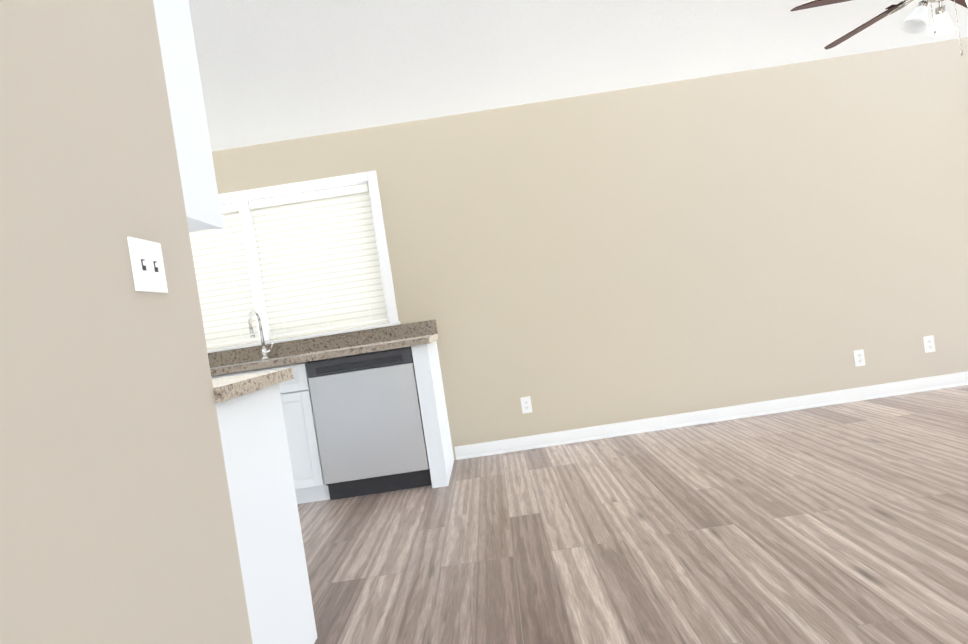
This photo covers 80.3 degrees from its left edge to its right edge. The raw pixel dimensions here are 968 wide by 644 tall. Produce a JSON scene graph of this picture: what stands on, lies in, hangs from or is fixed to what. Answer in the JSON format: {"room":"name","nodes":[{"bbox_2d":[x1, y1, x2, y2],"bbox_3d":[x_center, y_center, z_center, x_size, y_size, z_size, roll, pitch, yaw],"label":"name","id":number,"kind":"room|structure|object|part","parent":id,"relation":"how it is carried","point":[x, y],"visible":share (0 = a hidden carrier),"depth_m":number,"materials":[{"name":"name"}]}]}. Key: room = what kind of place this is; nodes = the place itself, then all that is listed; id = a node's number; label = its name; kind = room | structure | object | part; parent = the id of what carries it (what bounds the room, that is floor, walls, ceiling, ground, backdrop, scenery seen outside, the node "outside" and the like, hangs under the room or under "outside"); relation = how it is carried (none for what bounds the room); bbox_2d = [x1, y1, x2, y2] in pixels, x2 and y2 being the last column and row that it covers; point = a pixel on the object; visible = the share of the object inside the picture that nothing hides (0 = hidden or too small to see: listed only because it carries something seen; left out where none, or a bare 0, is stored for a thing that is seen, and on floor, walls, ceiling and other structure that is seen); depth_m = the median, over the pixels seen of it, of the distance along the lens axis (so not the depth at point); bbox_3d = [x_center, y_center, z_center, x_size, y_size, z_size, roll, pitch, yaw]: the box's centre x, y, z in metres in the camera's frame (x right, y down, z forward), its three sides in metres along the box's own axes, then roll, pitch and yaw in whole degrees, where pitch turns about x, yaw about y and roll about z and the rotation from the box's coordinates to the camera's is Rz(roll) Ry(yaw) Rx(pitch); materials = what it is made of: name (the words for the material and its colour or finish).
{"room":"kitchen","nodes":[
{"label":"kitchen","id":0,"kind":"room"},
{"bbox_2d":[0,0,252,643],"bbox_3d":[-0.817,-0.105,0.164,0.140,2.440,2.616,-8,1,0],"label":"wall","id":1,"kind":"structure","parent":0,"point":[116,522],"depth_m":1.08,"materials":[{"name":"beige paint"}]},
{"bbox_2d":[127,236,167,292],"bbox_3d":[-0.733,-0.124,1.262,0.015,0.116,0.118,-8,1,0],"label":"light switch","id":2,"kind":"object","parent":1,"relation":"attached to","point":[147,265],"visible":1,"depth_m":1.25,"materials":[{"name":"white plastic"}]},
{"bbox_2d":[188,0,967,150],"bbox_3d":[-0.156,-1.483,1.462,7.592,0.060,5.535,-8,1,0],"label":"ceiling","id":3,"kind":"structure","parent":0,"point":[270,71],"depth_m":3.29,"materials":[{"name":"white paint"}]},
{"bbox_2d":[790,0,967,55],"bbox_3d":[2.052,-1.488,2.634,1.207,0.606,1.226,-8,1,0],"label":"ceiling fan","id":4,"kind":"object","parent":3,"relation":"hanging from","point":[915,21],"visible":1,"depth_m":2.68,"materials":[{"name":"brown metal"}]},
{"bbox_3d":[1.671,-1.491,2.642,0.455,0.031,0.118,-8,1,4],"label":"blade","id":5,"kind":"part","parent":4,"relation":"part of","materials":[{"name":"brown wood"}]},
{"bbox_3d":[1.979,-1.542,3.013,0.118,0.031,0.455,-9,1,-14],"label":"blade","id":6,"kind":"part","parent":4,"relation":"part of","materials":[{"name":"brown wood"}]},
{"bbox_3d":[2.079,-1.492,2.612,0.222,0.606,0.211,-8,1,0],"label":"motor","id":7,"kind":"part","parent":4,"relation":"part of","materials":[{"name":"silver metal"}]},
{"bbox_3d":[2.424,-1.605,2.831,0.455,0.031,0.118,-9,1,-32],"label":"blade","id":8,"kind":"part","parent":4,"relation":"part of","materials":[{"name":"brown wood"}]},
{"bbox_2d":[207,37,967,459],"bbox_3d":[0.042,-0.282,4.175,7.592,2.440,0.140,-8,1,0],"label":"wall","id":9,"kind":"structure","parent":0,"point":[703,243],"depth_m":4.09,"materials":[{"name":"beige paint"}]},
{"bbox_2d":[189,171,399,352],"bbox_3d":[-1.656,-0.386,4.161,1.976,1.111,0.161,-8,1,0],"label":"kitchen window","id":10,"kind":"structure","parent":9,"relation":"in","point":[292,260],"depth_m":4.14,"materials":[{"name":"white"}]},
{"bbox_2d":[248,183,388,339],"bbox_3d":[-1.187,-0.434,4.141,0.862,1.005,0.056,-8,1,0],"label":"blind","id":11,"kind":"object","parent":10,"relation":"attached to","point":[317,265],"depth_m":4.14,"materials":[{"name":"white plastic"}]},
{"bbox_2d":[208,321,435,368],"bbox_3d":[-1.507,0.206,4.105,2.364,0.102,0.021,-8,1,0],"label":"backsplash","id":12,"kind":"structure","parent":9,"relation":"attached to","point":[417,329],"depth_m":4.09,"materials":[{"name":"brown stone"}]},
{"bbox_2d":[520,396,531,413],"bbox_3d":[0.304,0.595,4.110,0.072,0.116,0.008,-8,1,0],"label":"electrical outlet","id":13,"kind":"object","parent":9,"relation":"attached to","point":[526,405],"visible":1,"depth_m":4.11,"materials":[{"name":"white plastic"}]},
{"bbox_2d":[454,371,967,459],"bbox_3d":[1.786,0.646,4.096,4.029,0.092,0.024,-8,1,0],"label":"baseboard","id":14,"kind":"structure","parent":9,"relation":"attached to","point":[714,415],"depth_m":4.07,"materials":[{"name":"white wood"}]},
{"bbox_2d":[853,349,865,366],"bbox_3d":[2.680,0.257,4.094,0.072,0.116,0.008,-8,1,0],"label":"electrical outlet","id":15,"kind":"object","parent":9,"relation":"attached to","point":[859,358],"visible":1,"depth_m":4.09,"materials":[{"name":"white plastic"}]},
{"bbox_2d":[923,335,934,352],"bbox_3d":[3.176,0.158,4.090,0.072,0.116,0.008,-8,1,0],"label":"electrical outlet","id":16,"kind":"object","parent":9,"relation":"attached to","point":[929,344],"visible":1,"depth_m":4.09,"materials":[{"name":"white plastic"}]},
{"bbox_2d":[297,385,967,643],"bbox_3d":[0.212,0.990,1.493,7.592,0.060,5.535,-8,1,0],"label":"floor","id":17,"kind":"structure","parent":0,"point":[844,523],"depth_m":2.33,"materials":[{"name":"wood"}]},
{"bbox_2d":[215,379,316,643],"bbox_3d":[-0.991,0.692,1.743,0.734,0.874,0.513,-8,1,0],"label":"base cabinet","id":18,"kind":"object","parent":17,"relation":"on","point":[260,480],"depth_m":1.69,"materials":[{"name":"white wood"}]},
{"bbox_2d":[212,367,293,402],"bbox_3d":[-1.331,0.281,1.755,1.330,0.040,0.543,-8,1,0],"label":"countertop","id":19,"kind":"structure","parent":18,"relation":"on","point":[225,389],"depth_m":1.70,"materials":[{"name":"beige stone"}]},
{"bbox_2d":[211,361,327,503],"bbox_3d":[-1.506,0.744,3.808,0.977,0.874,0.628,-8,1,0],"label":"base cabinet","id":20,"kind":"object","parent":17,"relation":"on","point":[296,394],"depth_m":3.51,"materials":[{"name":"white wood"}]},
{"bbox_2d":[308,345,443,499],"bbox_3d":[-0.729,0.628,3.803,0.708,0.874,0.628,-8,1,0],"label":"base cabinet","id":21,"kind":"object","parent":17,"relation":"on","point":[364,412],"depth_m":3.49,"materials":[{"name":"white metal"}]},
{"bbox_2d":[210,333,438,376],"bbox_3d":[-1.499,0.281,3.790,2.364,0.040,0.651,-8,1,0],"label":"countertop","id":22,"kind":"structure","parent":21,"relation":"on","point":[405,342],"depth_m":3.46,"materials":[{"name":"beige stone"}]},
{"bbox_2d":[212,353,299,368],"bbox_3d":[-1.518,0.386,3.774,0.660,0.238,0.395,-8,1,0],"label":"sink","id":23,"kind":"object","parent":22,"relation":"in","point":[293,354],"depth_m":3.97,"materials":[{"name":"silver metal"}]},
{"bbox_2d":[248,309,275,360],"bbox_3d":[-1.537,0.084,3.956,0.111,0.356,0.212,-8,1,0],"label":"faucet","id":24,"kind":"object","parent":22,"relation":"on","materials":[{"name":"silver metal"}]},
{"bbox_2d":[306,341,439,500],"bbox_3d":[-0.700,0.625,3.800,0.650,0.872,0.632,-8,1,0],"label":"dishwasher","id":25,"kind":"object","parent":21,"relation":"in","point":[366,408],"depth_m":3.49,"materials":[{"name":"silver metal"}]},
{"bbox_3d":[-2.234,0.090,1.412,2.738,2.440,0.140,-8,1,0],"label":"wall","id":26,"kind":"structure","parent":0,"visible":0},
{"bbox_2d":[153,0,222,231],"bbox_3d":[-1.076,-0.610,1.587,0.498,0.749,0.233,-8,1,0],"label":"upper cabinet","id":27,"kind":"object","parent":26,"relation":"attached to","point":[188,112],"visible":0.27,"depth_m":1.56,"materials":[{"name":"white"}]}
]}

